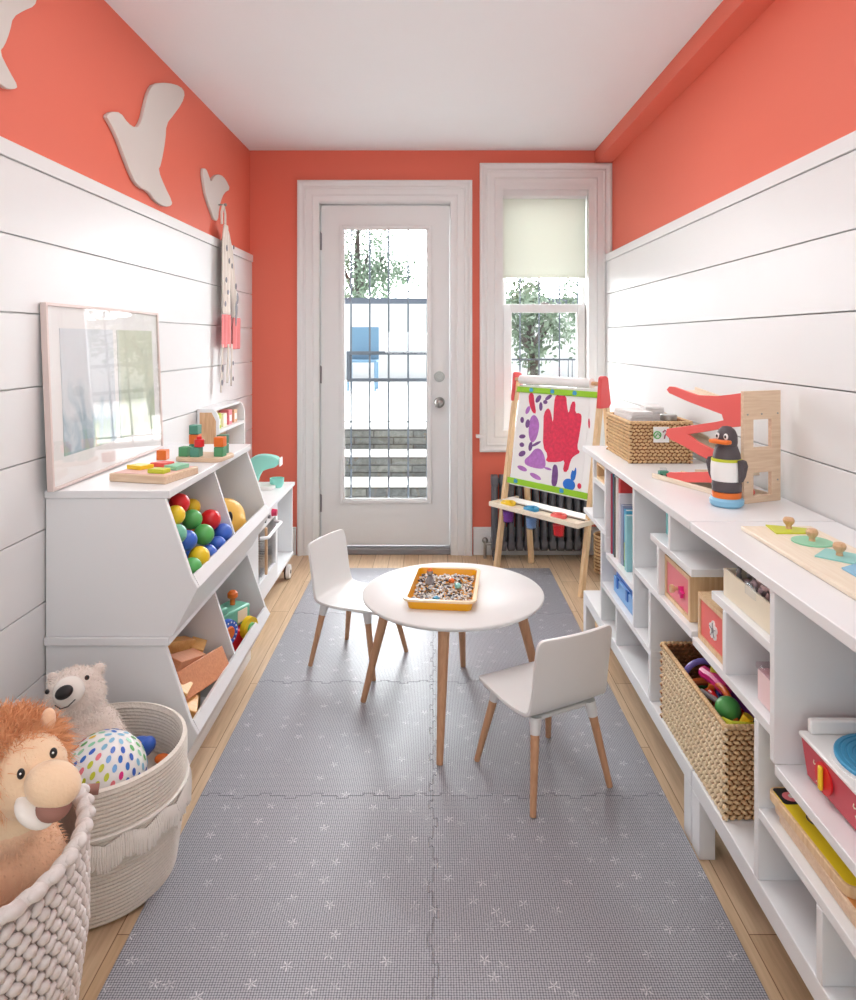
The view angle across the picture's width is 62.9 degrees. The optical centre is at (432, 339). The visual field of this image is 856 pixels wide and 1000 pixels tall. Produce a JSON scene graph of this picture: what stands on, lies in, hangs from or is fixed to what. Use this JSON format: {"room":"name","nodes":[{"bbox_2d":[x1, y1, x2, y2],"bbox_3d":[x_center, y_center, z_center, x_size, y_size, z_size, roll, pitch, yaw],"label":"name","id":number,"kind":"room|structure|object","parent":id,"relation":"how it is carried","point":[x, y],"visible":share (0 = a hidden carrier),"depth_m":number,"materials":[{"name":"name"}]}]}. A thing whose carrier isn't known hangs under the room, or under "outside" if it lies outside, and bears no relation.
{"room":"children's room","nodes":[
{"label":"children's room","id":0,"kind":"room"},
{"bbox_2d":[0,0,249,252],"bbox_3d":[-1.173,0.074,1.640,0.155,2.412,5.080,0,0,0],"label":"wall","id":1,"kind":"structure","parent":0,"point":[71,63],"depth_m":2.32,"materials":[{"name":"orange paint"}]},
{"bbox_2d":[0,0,35,88],"bbox_3d":[-1.087,-0.833,1.649,0.014,0.390,0.521,0,0,0],"label":"cutout","id":2,"kind":"object","parent":1,"relation":"attached to","point":[9,9],"visible":1,"depth_m":1.78},
{"bbox_2d":[0,136,252,706],"bbox_3d":[-1.087,0.387,1.640,0.025,1.787,5.080,0,0,0],"label":"wall paneling","id":3,"kind":"structure","parent":1,"relation":"attached to","point":[67,236],"depth_m":2.01,"materials":[{"name":"white wood"}]},
{"bbox_2d":[103,83,183,206],"bbox_3d":[-1.087,-0.811,2.683,0.014,0.548,0.723,0,0,0],"label":"cutout","id":4,"kind":"object","parent":1,"relation":"attached to","point":[141,146],"visible":1,"depth_m":2.67},
{"bbox_2d":[200,168,228,220],"bbox_3d":[-1.087,-0.719,3.502,0.014,0.248,0.425,0,0,0],"label":"cutout","id":5,"kind":"object","parent":1,"relation":"attached to","point":[214,188],"visible":1,"depth_m":3.44},
{"bbox_2d":[105,0,722,149],"bbox_3d":[-0.025,-1.176,1.730,2.450,0.088,5.260,0,0,0],"label":"ceiling","id":6,"kind":"structure","parent":0,"point":[278,74],"depth_m":2.83,"materials":[{"name":"paint"}]},
{"bbox_2d":[250,150,596,553],"bbox_3d":[-0.025,0.074,4.270,2.450,2.412,0.180,0,0,0],"label":"wall","id":7,"kind":"structure","parent":0,"point":[274,174],"depth_m":4.18,"materials":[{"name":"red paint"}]},
{"bbox_2d":[297,180,471,555],"bbox_3d":[-0.286,0.166,4.163,1.039,2.229,0.034,0,0,0],"label":"trim","id":8,"kind":"structure","parent":7,"relation":"attached to","point":[310,193],"depth_m":4.16,"materials":[{"name":"white paint"}]},
{"bbox_2d":[319,203,450,554],"bbox_3d":[-0.287,0.223,4.248,0.825,2.115,0.244,0,0,0],"label":"door","id":9,"kind":"structure","parent":7,"relation":"in","point":[370,526],"depth_m":4.21,"materials":[{"name":"white paint"}]},
{"bbox_2d":[293,527,600,554],"bbox_3d":[-0.028,1.198,4.171,2.135,0.165,0.017,0,0,0],"label":"baseboard","id":10,"kind":"structure","parent":7,"relation":"attached to","point":[479,533],"depth_m":4.16,"materials":[{"name":"white paint"}]},
{"bbox_2d":[501,185,589,429],"bbox_3d":[0.671,-0.167,4.263,0.532,1.514,0.195,0,0,0],"label":"window","id":11,"kind":"structure","parent":7,"relation":"in","point":[582,310],"depth_m":4.25,"materials":[{"name":"white paint"}]},
{"bbox_2d":[512,278,577,387],"bbox_3d":[0.680,-0.180,4.450,0.600,1.520,0.012,0,0,0],"label":"window grille","id":12,"kind":"object","parent":11,"relation":"attached to","point":[519,359],"visible":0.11,"depth_m":4.45,"materials":[{"name":"metal"}]},
{"bbox_2d":[503,190,587,277],"bbox_3d":[0.672,-0.636,4.215,0.504,0.524,0.060,0,0,0],"label":"roller shade","id":13,"kind":"object","parent":11,"relation":"attached to","point":[544,231],"visible":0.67,"depth_m":4.23,"materials":[{"name":"white fabric"}]},
{"bbox_2d":[480,163,611,451],"bbox_3d":[0.670,-0.193,4.163,0.785,1.715,0.034,0,0,0],"label":"trim","id":14,"kind":"structure","parent":7,"relation":"attached to","point":[598,176],"depth_m":4.16,"materials":[{"name":"white paint"}]},
{"bbox_2d":[79,554,813,999],"bbox_3d":[-0.025,1.310,1.730,2.450,0.060,5.260,0,0,0],"label":"floor","id":15,"kind":"structure","parent":0,"point":[773,966],"depth_m":2.16,"materials":[{"name":"brown wood"}]},
{"bbox_2d":[0,777,95,999],"bbox_3d":[-0.797,1.039,1.100,0.481,0.483,0.481,0,0,-11],"label":"woven basket","id":16,"kind":"object","parent":15,"relation":"on","point":[44,929],"visible":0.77,"depth_m":1.06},
{"bbox_2d":[0,695,83,907],"bbox_3d":[-0.725,0.905,1.123,0.319,0.623,0.320,0,0,-19],"label":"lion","id":17,"kind":"object","parent":16,"relation":"in","point":[39,783],"visible":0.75,"depth_m":1.09},
{"bbox_2d":[88,702,191,928],"bbox_3d":[-0.798,1.108,1.668,0.411,0.337,0.412,0,0,28],"label":"rope basket","id":18,"kind":"object","parent":15,"relation":"on","point":[135,835],"visible":0.52,"depth_m":1.56,"materials":[{"name":"fabric"}]},
{"bbox_2d":[41,660,130,750],"bbox_3d":[-0.871,1.026,1.697,0.275,0.445,0.261,0,0,40],"label":"plush bear","id":19,"kind":"object","parent":18,"relation":"in","point":[79,690],"visible":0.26,"depth_m":1.70},
{"bbox_2d":[69,728,147,788],"bbox_3d":[-0.765,1.012,1.630,0.188,0.188,0.188,0,0,0],"label":"ball","id":20,"kind":"object","parent":18,"relation":"in","point":[109,757],"visible":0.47,"depth_m":1.59,"materials":[{"name":"paint"}]},
{"bbox_2d":[137,736,168,763],"bbox_3d":[-0.723,1.045,1.785,0.106,0.071,0.050,0,0,0],"label":"toy","id":21,"kind":"object","parent":18,"relation":"in","point":[149,742],"visible":0.48,"depth_m":1.77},
{"bbox_2d":[44,548,269,764],"bbox_3d":[-0.866,1.052,2.376,0.425,0.455,0.877,0,0,0],"label":"storage bin","id":22,"kind":"object","parent":15,"relation":"on","point":[140,669],"visible":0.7,"depth_m":1.95,"materials":[{"name":"white laminate"}]},
{"bbox_2d":[45,444,269,636],"bbox_3d":[-0.866,0.621,2.377,0.425,0.406,0.873,0,0,0],"label":"storage bin","id":23,"kind":"object","parent":22,"relation":"on","point":[117,564],"visible":0.91,"depth_m":1.95,"materials":[{"name":"white laminate"}]},
{"bbox_2d":[40,302,163,491],"bbox_3d":[-1.057,0.156,2.308,0.039,0.520,0.785,0,0,0],"label":"framed picture","id":24,"kind":"object","parent":23,"relation":"on","point":[102,394],"visible":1,"depth_m":2.19,"materials":[{"name":"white glass"}]},
{"bbox_2d":[109,461,197,483],"bbox_3d":[-0.845,0.399,2.128,0.190,0.038,0.170,0,0,14],"label":"puzzle","id":25,"kind":"object","parent":23,"relation":"on","point":[160,472],"visible":1,"depth_m":2.07,"materials":[{"name":"brown wood"}]},
{"bbox_2d":[170,505,184,523],"bbox_3d":[-0.756,0.514,2.051,0.058,0.058,0.058,0,0,0],"label":"ball","id":26,"kind":"object","parent":23,"relation":"in","point":[178,512],"visible":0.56,"depth_m":2.04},
{"bbox_2d":[169,493,189,511],"bbox_3d":[-0.769,0.496,2.122,0.062,0.062,0.062,0,0,0],"label":"ball","id":27,"kind":"object","parent":23,"relation":"in","point":[180,499],"visible":0.7,"depth_m":2.10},
{"bbox_2d":[182,530,197,550],"bbox_3d":[-0.727,0.592,2.068,0.060,0.060,0.060,0,0,0],"label":"ball","id":28,"kind":"object","parent":23,"relation":"in","point":[190,542],"visible":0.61,"depth_m":2.05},
{"bbox_2d":[182,509,201,529],"bbox_3d":[-0.759,0.565,2.205,0.062,0.062,0.062,0,0,0],"label":"ball","id":29,"kind":"object","parent":23,"relation":"in","point":[193,518],"visible":0.94,"depth_m":2.18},
{"bbox_2d":[188,557,201,573],"bbox_3d":[-0.698,0.658,2.027,0.056,0.056,0.056,0,0,0],"label":"ball","id":30,"kind":"object","parent":23,"relation":"in","point":[195,563],"visible":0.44,"depth_m":2.01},
{"bbox_2d":[188,546,209,564],"bbox_3d":[-0.697,0.646,2.086,0.062,0.062,0.062,0,0,0],"label":"ball","id":31,"kind":"object","parent":23,"relation":"in","point":[202,553],"visible":0.63,"depth_m":2.07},
{"bbox_2d":[194,524,213,544],"bbox_3d":[-0.716,0.607,2.185,0.064,0.064,0.064,0,0,0],"label":"ball","id":32,"kind":"object","parent":23,"relation":"in","point":[204,532],"visible":0.94,"depth_m":2.16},
{"bbox_2d":[176,452,233,462],"bbox_3d":[-0.800,0.411,2.460,0.170,0.014,0.140,0,0,8],"label":"tray","id":33,"kind":"object","parent":23,"relation":"on","point":[208,457],"visible":0.77,"depth_m":2.40,"materials":[{"name":"brown wood"}]},
{"bbox_2d":[201,509,220,528],"bbox_3d":[-0.737,0.595,2.318,0.068,0.068,0.068,0,0,0],"label":"ball","id":34,"kind":"object","parent":23,"relation":"in","point":[211,517],"visible":0.7,"depth_m":2.29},
{"bbox_2d":[214,523,231,540],"bbox_3d":[-0.706,0.647,2.346,0.064,0.064,0.064,0,0,0],"label":"ball","id":35,"kind":"object","parent":23,"relation":"in","point":[224,530],"visible":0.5,"depth_m":2.32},
{"bbox_2d":[224,498,246,531],"bbox_3d":[-0.789,0.689,2.619,0.179,0.223,0.160,0,0,-42],"label":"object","id":36,"kind":"object","parent":23,"relation":"in","point":[236,511],"visible":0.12,"depth_m":2.60,"materials":[{"name":"yellow plastic"}]},
{"bbox_2d":[187,695,198,718],"bbox_3d":[-0.735,1.075,2.055,0.086,0.084,0.093,0,0,-16],"label":"block","id":37,"kind":"object","parent":22,"relation":"in","point":[192,703],"visible":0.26,"depth_m":2.05,"materials":[{"name":"brown wood"}]},
{"bbox_2d":[196,692,199,710],"bbox_3d":[-0.890,1.170,2.240,0.260,0.080,0.100,0,0,4],"label":"block","id":38,"kind":"object","parent":22,"relation":"on","point":[198,694],"visible":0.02,"depth_m":2.26,"materials":[{"name":"brown wood"}]},
{"bbox_3d":[-0.870,1.080,2.270,0.220,0.070,0.120,0,0,-8],"label":"block","id":39,"kind":"object","parent":38,"relation":"on","visible":0},
{"bbox_2d":[190,636,206,651],"bbox_3d":[-0.790,1.035,2.325,0.066,0.072,0.080,0,0,-10],"label":"block","id":40,"kind":"object","parent":39,"relation":"on","point":[200,644],"visible":0.46,"depth_m":2.32,"materials":[{"name":"brown wood"}]},
{"bbox_2d":[168,636,195,653],"bbox_3d":[-0.825,0.962,2.205,0.050,0.118,0.238,0,0,8],"label":"block","id":41,"kind":"object","parent":40,"relation":"on","point":[181,643],"visible":0.4,"depth_m":2.23,"materials":[{"name":"brown wood"}]},
{"bbox_2d":[177,646,228,700],"bbox_3d":[-0.722,1.040,2.185,0.069,0.125,0.279,0,0,11],"label":"block","id":42,"kind":"object","parent":22,"relation":"in","point":[207,669],"visible":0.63,"depth_m":2.17,"materials":[{"name":"brown wood"}]},
{"bbox_2d":[171,648,205,672],"bbox_3d":[-0.765,0.988,2.155,0.059,0.111,0.205,0,0,3],"label":"block","id":43,"kind":"object","parent":42,"relation":"on","point":[181,659],"visible":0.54,"depth_m":2.12,"materials":[{"name":"brown wood"}]},
{"bbox_2d":[220,590,257,650],"bbox_3d":[-0.762,1.051,2.588,0.137,0.202,0.229,0,0,24],"label":"train","id":44,"kind":"object","parent":22,"relation":"in","point":[236,614],"visible":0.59,"depth_m":2.60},
{"bbox_2d":[197,401,294,598],"bbox_3d":[-0.899,0.797,3.350,0.353,0.965,0.980,0,0,0],"label":"play kitchen","id":45,"kind":"object","parent":15,"relation":"on","point":[271,551],"visible":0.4,"depth_m":3.42,"materials":[{"name":"white laminate"}]},
{"bbox_2d":[220,420,243,432],"bbox_3d":[-1.025,0.420,3.410,0.100,0.014,0.416,0,0,0],"label":"shelf","id":46,"kind":"object","parent":45,"relation":"attached to","point":[239,423],"depth_m":3.44,"materials":[{"name":"white laminate"}]},
{"bbox_2d":[251,454,282,489],"bbox_3d":[-0.885,0.688,3.660,0.187,0.179,0.090,0,0,0],"label":"mixer","id":47,"kind":"object","parent":45,"relation":"on","point":[260,462],"visible":0.68,"depth_m":3.62,"materials":[{"name":"green paint"}]},
{"bbox_2d":[258,520,282,563],"bbox_3d":[-0.884,0.965,3.228,0.323,0.230,0.335,0,0,0],"label":"oven","id":48,"kind":"object","parent":45,"relation":"in","point":[275,526],"depth_m":3.30,"materials":[{"name":"glass"}]},
{"bbox_2d":[258,552,292,598],"bbox_3d":[-0.920,1.167,3.350,0.310,0.015,0.980,0,0,0],"label":"shelf","id":49,"kind":"object","parent":45,"relation":"attached to","point":[283,557],"depth_m":3.59,"materials":[{"name":"white laminate"}]},
{"bbox_2d":[258,482,294,510],"bbox_3d":[-0.916,0.786,3.350,0.318,0.018,0.980,0,0,0],"label":"countertop","id":50,"kind":"structure","parent":45,"relation":"on","point":[271,498],"depth_m":3.54,"materials":[{"name":"white laminate"}]},
{"bbox_2d":[96,568,769,999],"bbox_3d":[0.000,1.274,2.596,1.295,0.012,2.592,0,0,0],"label":"play mat","id":51,"kind":"object","parent":15,"relation":"on","point":[600,896],"depth_m":1.72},
{"bbox_2d":[308,529,407,680],"bbox_3d":[-0.302,1.034,2.790,0.324,0.473,0.284,0,0,25],"label":"chair","id":52,"kind":"object","parent":51,"relation":"on","point":[333,585],"visible":0.7,"depth_m":2.80,"materials":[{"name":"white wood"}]},
{"bbox_2d":[360,563,543,765],"bbox_3d":[0.069,1.067,2.407,0.619,0.407,0.619,0,0,-12],"label":"round table","id":53,"kind":"object","parent":51,"relation":"on","point":[505,597],"visible":0.81,"depth_m":2.29,"materials":[{"name":"white paint"}]},
{"bbox_2d":[403,566,480,610],"bbox_3d":[0.037,0.844,2.383,0.238,0.036,0.338,0,0,7],"label":"tray","id":54,"kind":"object","parent":53,"relation":"on","point":[428,604],"visible":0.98,"depth_m":2.34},
{"bbox_2d":[411,573,474,600],"bbox_3d":[0.037,0.849,2.383,0.202,0.021,0.300,0,0,7],"label":"pebbles","id":55,"kind":"object","parent":54,"relation":"in","point":[464,586],"visible":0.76,"depth_m":2.39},
{"bbox_2d":[474,624,612,817],"bbox_3d":[0.322,1.034,2.040,0.284,0.473,0.324,0,0,-28],"label":"chair","id":56,"kind":"object","parent":51,"relation":"on","point":[565,674],"visible":1,"depth_m":1.93,"materials":[{"name":"white paint"}]},
{"bbox_2d":[529,716,541,735],"bbox_3d":[0.280,1.053,1.914,0.037,0.049,0.038,0,0,-28],"label":"socket","id":57,"kind":"object","parent":56,"relation":"attached to","point":[534,721],"depth_m":1.90,"materials":[{"name":"white paint"}]},
{"bbox_2d":[585,698,597,717],"bbox_3d":[0.450,1.053,2.005,0.037,0.049,0.038,0,0,-28],"label":"socket","id":58,"kind":"object","parent":56,"relation":"attached to","point":[590,704],"depth_m":1.99,"materials":[{"name":"white paint"}]},
{"bbox_2d":[482,474,586,560],"bbox_3d":[0.598,1.035,4.105,0.621,0.490,0.104,0,0,0],"label":"radiator","id":59,"kind":"object","parent":15,"relation":"on","point":[572,539],"visible":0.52,"depth_m":4.06,"materials":[{"name":"metal"}]},
{"bbox_2d":[489,372,610,597],"bbox_3d":[0.650,0.734,3.796,0.368,1.097,0.634,0,0,-40],"label":"easel","id":60,"kind":"object","parent":15,"relation":"on","point":[600,401],"visible":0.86,"depth_m":3.70,"materials":[{"name":"brown wood"}]},
{"bbox_2d":[501,500,515,521],"bbox_3d":[0.418,0.949,3.881,0.084,0.123,0.084,0,0,0],"label":"cup","id":61,"kind":"object","parent":60,"relation":"on","point":[508,515],"visible":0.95,"depth_m":3.86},
{"bbox_2d":[523,505,538,528],"bbox_3d":[0.526,0.949,3.749,0.084,0.123,0.084,0,0,0],"label":"cup","id":62,"kind":"object","parent":60,"relation":"on","point":[531,522],"visible":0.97,"depth_m":3.73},
{"bbox_2d":[511,392,589,491],"bbox_3d":[0.633,0.534,3.780,0.081,0.502,0.507,0,0,-40],"label":"painting","id":63,"kind":"object","parent":60,"relation":"attached to","point":[551,431],"visible":1,"depth_m":3.77,"materials":[{"name":"paper"}]},
{"bbox_2d":[550,512,566,535],"bbox_3d":[0.647,0.949,3.603,0.084,0.123,0.084,0,0,0],"label":"cup","id":64,"kind":"object","parent":60,"relation":"on","point":[558,529],"visible":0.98,"depth_m":3.58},
{"bbox_2d":[593,531,599,573],"bbox_3d":[0.955,1.173,3.860,0.138,0.206,0.138,0,0,0],"label":"round wicker basket","id":65,"kind":"object","parent":15,"relation":"on","point":[596,535],"visible":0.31,"depth_m":3.83,"materials":[{"name":"wicker"}]},
{"bbox_2d":[583,446,834,843],"bbox_3d":[0.837,0.870,2.414,0.371,0.820,1.272,0,0,0],"label":"bookcase","id":66,"kind":"object","parent":15,"relation":"on","point":[636,639],"visible":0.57,"depth_m":2.17,"materials":[{"name":"white laminate"}]},
{"bbox_2d":[611,474,612,553],"bbox_3d":[0.772,0.655,2.641,0.200,0.300,0.010,0,0,0],"label":"picture book","id":67,"kind":"object","parent":66,"relation":"on","point":[611,474],"visible":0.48,"depth_m":2.64,"materials":[{"name":"paper"}]},
{"bbox_2d":[614,477,615,556],"bbox_3d":[0.777,0.657,2.598,0.210,0.296,0.011,0,0,0],"label":"picture book","id":68,"kind":"object","parent":66,"relation":"on","point":[614,477],"visible":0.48,"depth_m":2.59,"materials":[{"name":"paper"}]},
{"bbox_2d":[616,477,618,559],"bbox_3d":[0.776,0.656,2.579,0.200,0.298,0.023,0,0,0],"label":"picture book","id":69,"kind":"object","parent":66,"relation":"on","point":[617,478],"visible":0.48,"depth_m":2.57,"materials":[{"name":"paper"}]},
{"bbox_2d":[614,572,632,615],"bbox_3d":[0.773,0.899,2.490,0.204,0.075,0.260,0,0,0],"label":"case","id":70,"kind":"object","parent":66,"relation":"on","point":[621,588],"visible":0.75,"depth_m":2.48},
{"bbox_2d":[618,493,632,563],"bbox_3d":[0.772,0.680,2.528,0.200,0.250,0.019,0,0,0],"label":"picture book","id":71,"kind":"object","parent":66,"relation":"on","point":[623,498],"visible":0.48,"depth_m":2.52,"materials":[{"name":"paper"}]},
{"bbox_2d":[621,504,632,565],"bbox_3d":[0.781,0.698,2.505,0.210,0.215,0.023,0,0,0],"label":"picture book","id":72,"kind":"object","parent":66,"relation":"on","point":[623,506],"visible":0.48,"depth_m":2.50,"materials":[{"name":"paper"}]},
{"bbox_2d":[625,514,632,571],"bbox_3d":[0.777,0.708,2.442,0.210,0.195,0.027,0,0,0],"label":"picture book","id":73,"kind":"object","parent":66,"relation":"on","point":[628,517],"visible":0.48,"depth_m":2.43,"materials":[{"name":"paper"}]},
{"bbox_2d":[606,412,693,463],"bbox_3d":[0.848,0.381,2.771,0.244,0.160,0.349,0,0,0],"label":"storage basket","id":74,"kind":"object","parent":66,"relation":"on","point":[632,441],"visible":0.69,"depth_m":2.61,"materials":[{"name":"wicker"}]},
{"bbox_2d":[614,407,652,420],"bbox_3d":[0.800,0.358,2.800,0.094,0.159,0.202,0,0,-5],"label":"paper stack","id":75,"kind":"object","parent":74,"relation":"in","point":[629,413],"visible":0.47,"depth_m":2.73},
{"bbox_2d":[640,404,663,420],"bbox_3d":[0.895,0.353,2.860,0.082,0.169,0.121,0,0,8],"label":"paper stack","id":76,"kind":"object","parent":74,"relation":"in","point":[657,410],"visible":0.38,"depth_m":2.80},
{"bbox_2d":[653,427,668,442],"bbox_3d":[0.845,0.351,2.593,0.059,0.058,0.007,0,0,0],"label":"tag","id":77,"kind":"object","parent":74,"relation":"hanging from","point":[659,433],"visible":0.97,"depth_m":2.59,"materials":[{"name":"white"}]},
{"bbox_2d":[665,554,723,621],"bbox_3d":[0.774,0.680,1.931,0.255,0.118,0.198,0,0,0],"label":"wooden box","id":78,"kind":"object","parent":66,"relation":"on","point":[682,589],"visible":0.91,"depth_m":1.86,"materials":[{"name":"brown wood"}]},
{"bbox_2d":[652,386,780,503],"bbox_3d":[0.862,0.302,2.170,0.136,0.315,0.401,0,0,-21],"label":"track","id":79,"kind":"object","parent":66,"relation":"on","point":[740,409],"visible":0.8,"depth_m":2.01,"materials":[{"name":"pink paint"}]},
{"bbox_2d":[706,426,747,508],"bbox_3d":[0.816,0.349,1.945,0.091,0.221,0.114,0,0,-35],"label":"penguin","id":80,"kind":"object","parent":66,"relation":"on","point":[727,471],"visible":1,"depth_m":1.91,"materials":[{"name":"black plastic"}]},
{"bbox_2d":[690,522,855,999],"bbox_3d":[0.837,0.870,1.136,0.371,0.820,1.272,0,0,0],"label":"bookcase","id":81,"kind":"object","parent":15,"relation":"on","point":[809,651],"visible":0.85,"depth_m":1.34,"materials":[{"name":"white laminate"}]},
{"bbox_2d":[660,641,753,820],"bbox_3d":[0.812,0.980,1.806,0.311,0.217,0.457,0,0,0],"label":"storage basket","id":82,"kind":"object","parent":81,"relation":"in","point":[721,754],"depth_m":1.69,"materials":[{"name":"wicker"}]},
{"bbox_2d":[684,658,710,673],"bbox_3d":[0.733,0.890,1.900,0.117,0.053,0.016,0,0,0],"label":"arch","id":83,"kind":"object","parent":82,"relation":"in","point":[698,661],"visible":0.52,"depth_m":1.89,"materials":[{"name":"purple plastic"}]},
{"bbox_2d":[698,666,731,695],"bbox_3d":[0.726,0.878,1.806,0.033,0.039,0.114,0,0,-7],"label":"bar","id":84,"kind":"object","parent":82,"relation":"in","point":[704,672],"visible":0.75,"depth_m":1.80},
{"bbox_2d":[706,683,738,720],"bbox_3d":[0.718,0.912,1.740,0.026,0.104,0.206,0,0,0],"label":"hoop","id":85,"kind":"object","parent":82,"relation":"in","point":[720,686],"visible":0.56,"depth_m":1.74},
{"bbox_2d":[693,678,753,721],"bbox_3d":[0.804,0.985,1.804,0.282,0.153,0.407,0,0,0],"label":"toy pieces","id":86,"kind":"object","parent":82,"relation":"in","point":[700,682],"visible":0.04,"depth_m":1.91,"materials":[{"name":"plastic"}]},
{"bbox_2d":[715,696,740,720],"bbox_3d":[0.712,0.892,1.690,0.060,0.060,0.060,0,0,0],"label":"ball","id":87,"kind":"object","parent":82,"relation":"in","point":[727,707],"visible":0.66,"depth_m":1.67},
{"bbox_2d":[698,591,722,664],"bbox_3d":[0.762,0.692,1.685,0.192,0.115,0.160,0,0,0],"label":"wooden box","id":88,"kind":"object","parent":81,"relation":"on","point":[710,614],"visible":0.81,"depth_m":1.69,"materials":[{"name":"brown wood"}]},
{"bbox_2d":[709,620,717,640],"bbox_3d":[0.669,0.693,1.672,0.005,0.043,0.045,0,0,0],"label":"flower","id":89,"kind":"object","parent":88,"relation":"on","point":[713,624],"depth_m":1.67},
{"bbox_2d":[724,568,769,634],"bbox_3d":[0.781,0.553,1.498,0.222,0.072,0.245,0,0,0],"label":"plastic bin","id":90,"kind":"object","parent":81,"relation":"on","point":[754,605],"visible":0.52,"depth_m":1.50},
{"bbox_2d":[736,566,769,601],"bbox_3d":[0.779,0.538,1.496,0.197,0.059,0.225,0,0,0],"label":"plastic pieces","id":91,"kind":"object","parent":90,"relation":"in","point":[762,590],"visible":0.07,"depth_m":1.51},
{"bbox_2d":[758,668,769,711],"bbox_3d":[0.761,0.710,1.413,0.174,0.078,0.099,0,0,0],"label":"box","id":92,"kind":"object","parent":81,"relation":"on","point":[763,673],"visible":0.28,"depth_m":1.43,"materials":[{"name":"plastic"}]},
{"bbox_2d":[741,517,855,599],"bbox_3d":[0.829,0.440,1.419,0.170,0.040,0.548,0,0,0],"label":"puzzle","id":93,"kind":"object","parent":81,"relation":"on","point":[828,558],"visible":1,"depth_m":1.49,"materials":[{"name":"brown wood"}]},
{"bbox_2d":[779,817,855,927],"bbox_3d":[0.796,0.935,1.240,0.240,0.016,0.280,0,0,0],"label":"puzzle","id":94,"kind":"object","parent":81,"relation":"on","point":[853,922],"visible":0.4,"depth_m":1.23,"materials":[{"name":"brown wood"}]},
{"bbox_2d":[775,807,855,921],"bbox_3d":[0.801,0.918,1.246,0.260,0.018,0.285,0,0,1],"label":"puzzle","id":95,"kind":"object","parent":94,"relation":"on","point":[849,904],"visible":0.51,"depth_m":1.19,"materials":[{"name":"brown wood"}]},
{"bbox_2d":[770,787,855,898],"bbox_3d":[0.803,0.899,1.270,0.270,0.021,0.262,0,0,-2],"label":"puzzle","id":96,"kind":"object","parent":95,"relation":"on","point":[837,870],"visible":0.42,"depth_m":1.25,"materials":[{"name":"yellow wood"}]},
{"bbox_2d":[799,718,855,829],"bbox_3d":[0.828,0.756,1.143,0.301,0.108,0.331,0,0,0],"label":"record player","id":97,"kind":"object","parent":81,"relation":"on","point":[829,744],"visible":1,"depth_m":1.23},
{"bbox_2d":[612,0,855,250],"bbox_3d":[1.131,0.074,1.640,0.137,2.412,5.080,0,0,0],"label":"wall","id":98,"kind":"structure","parent":0,"point":[784,90],"depth_m":2.37,"materials":[{"name":"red paint"}]},
{"bbox_2d":[595,0,774,162],"bbox_3d":[1.015,-1.093,1.640,0.096,0.077,5.080,0,0,0],"label":"trim","id":99,"kind":"structure","parent":98,"relation":"attached to","point":[730,19],"depth_m":2.76,"materials":[{"name":"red paint"}]},
{"bbox_2d":[605,131,855,530],"bbox_3d":[1.044,0.387,1.623,0.046,1.787,5.045,0,0,0],"label":"wall paneling","id":100,"kind":"structure","parent":98,"relation":"attached to","point":[753,288],"depth_m":2.16,"materials":[{"name":"white wood"}]},
{"label":"outside","id":101,"kind":"structure","parent":0,"visible":0},
{"bbox_2d":[345,380,575,422],"bbox_3d":[0.500,0.830,12.950,17.000,0.300,14.100,0,0,0],"label":"terrace","id":102,"kind":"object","parent":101,"point":[360,390],"depth_m":7.62,"materials":[{"name":"concrete"}]},
{"bbox_2d":[346,327,378,390],"bbox_3d":[-0.950,0.250,9.505,0.400,0.860,0.410,0,0,0],"label":"garden chair","id":103,"kind":"object","parent":102,"relation":"on","point":[360,335],"visible":0.67,"depth_m":9.68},
{"bbox_2d":[345,230,425,297],"bbox_3d":[-1.458,-1.314,13.918,2.655,3.995,3.347,0,0,0],"label":"tree","id":104,"kind":"object","parent":102,"relation":"on","point":[360,276],"visible":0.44,"depth_m":13.79,"materials":[{"name":"green plant"}]},
{"bbox_2d":[345,298,578,379],"bbox_3d":[-0.250,-0.020,12.100,11.600,1.400,0.300,0,0,0],"label":"wall","id":105,"kind":"structure","parent":102,"relation":"on","point":[360,306],"depth_m":12.00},
{"bbox_2d":[506,278,578,385],"bbox_3d":[1.159,-0.079,7.908,1.491,1.529,1.285,0,0,0],"label":"tree","id":106,"kind":"object","parent":102,"relation":"on","point":[529,295],"visible":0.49,"depth_m":7.86,"materials":[{"name":"green plant"}]},
{"bbox_3d":[-1.057,-0.680,3.520,0.042,0.016,0.016,0,0,0],"label":"wall hook","id":107,"kind":"object","parent":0,"visible":0},
{"bbox_2d":[220,204,240,392],"bbox_3d":[-1.044,-0.213,3.629,0.035,0.945,0.402,0,0,0],"label":"garment","id":108,"kind":"object","parent":107,"relation":"hanging from","point":[229,296],"visible":1,"depth_m":3.56,"materials":[{"name":"fabric"}]},
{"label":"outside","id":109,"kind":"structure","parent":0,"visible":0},
{"bbox_2d":[345,449,425,476],"bbox_3d":[0.000,1.058,5.348,4.500,0.405,0.298,0,0,0],"label":"stone step","id":110,"kind":"structure","parent":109,"point":[360,457],"depth_m":5.20,"materials":[{"name":"stone"}]},
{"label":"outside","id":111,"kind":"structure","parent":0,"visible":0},
{"bbox_2d":[345,423,515,448],"bbox_3d":[0.000,0.973,5.648,4.500,0.575,0.298,0,0,0],"label":"stone step","id":112,"kind":"structure","parent":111,"point":[360,431],"depth_m":5.50,"materials":[{"name":"stone"}]},
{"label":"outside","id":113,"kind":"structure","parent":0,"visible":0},
{"bbox_3d":[0.000,1.320,4.630,12.000,0.120,0.540,0,0,0],"label":"patio","id":114,"kind":"object","parent":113,"visible":0},
{"bbox_2d":[345,477,425,498],"bbox_3d":[0.000,1.137,5.048,4.500,0.245,0.298,0,0,0],"label":"stone step","id":115,"kind":"structure","parent":114,"relation":"on","point":[360,485],"depth_m":4.90,"materials":[{"name":"stone"}]},
{"bbox_2d":[347,230,426,498],"bbox_3d":[-0.265,0.230,4.450,0.769,2.060,0.024,0,0,0],"label":"iron gate","id":116,"kind":"object","parent":114,"relation":"on","point":[350,353],"visible":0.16,"depth_m":4.45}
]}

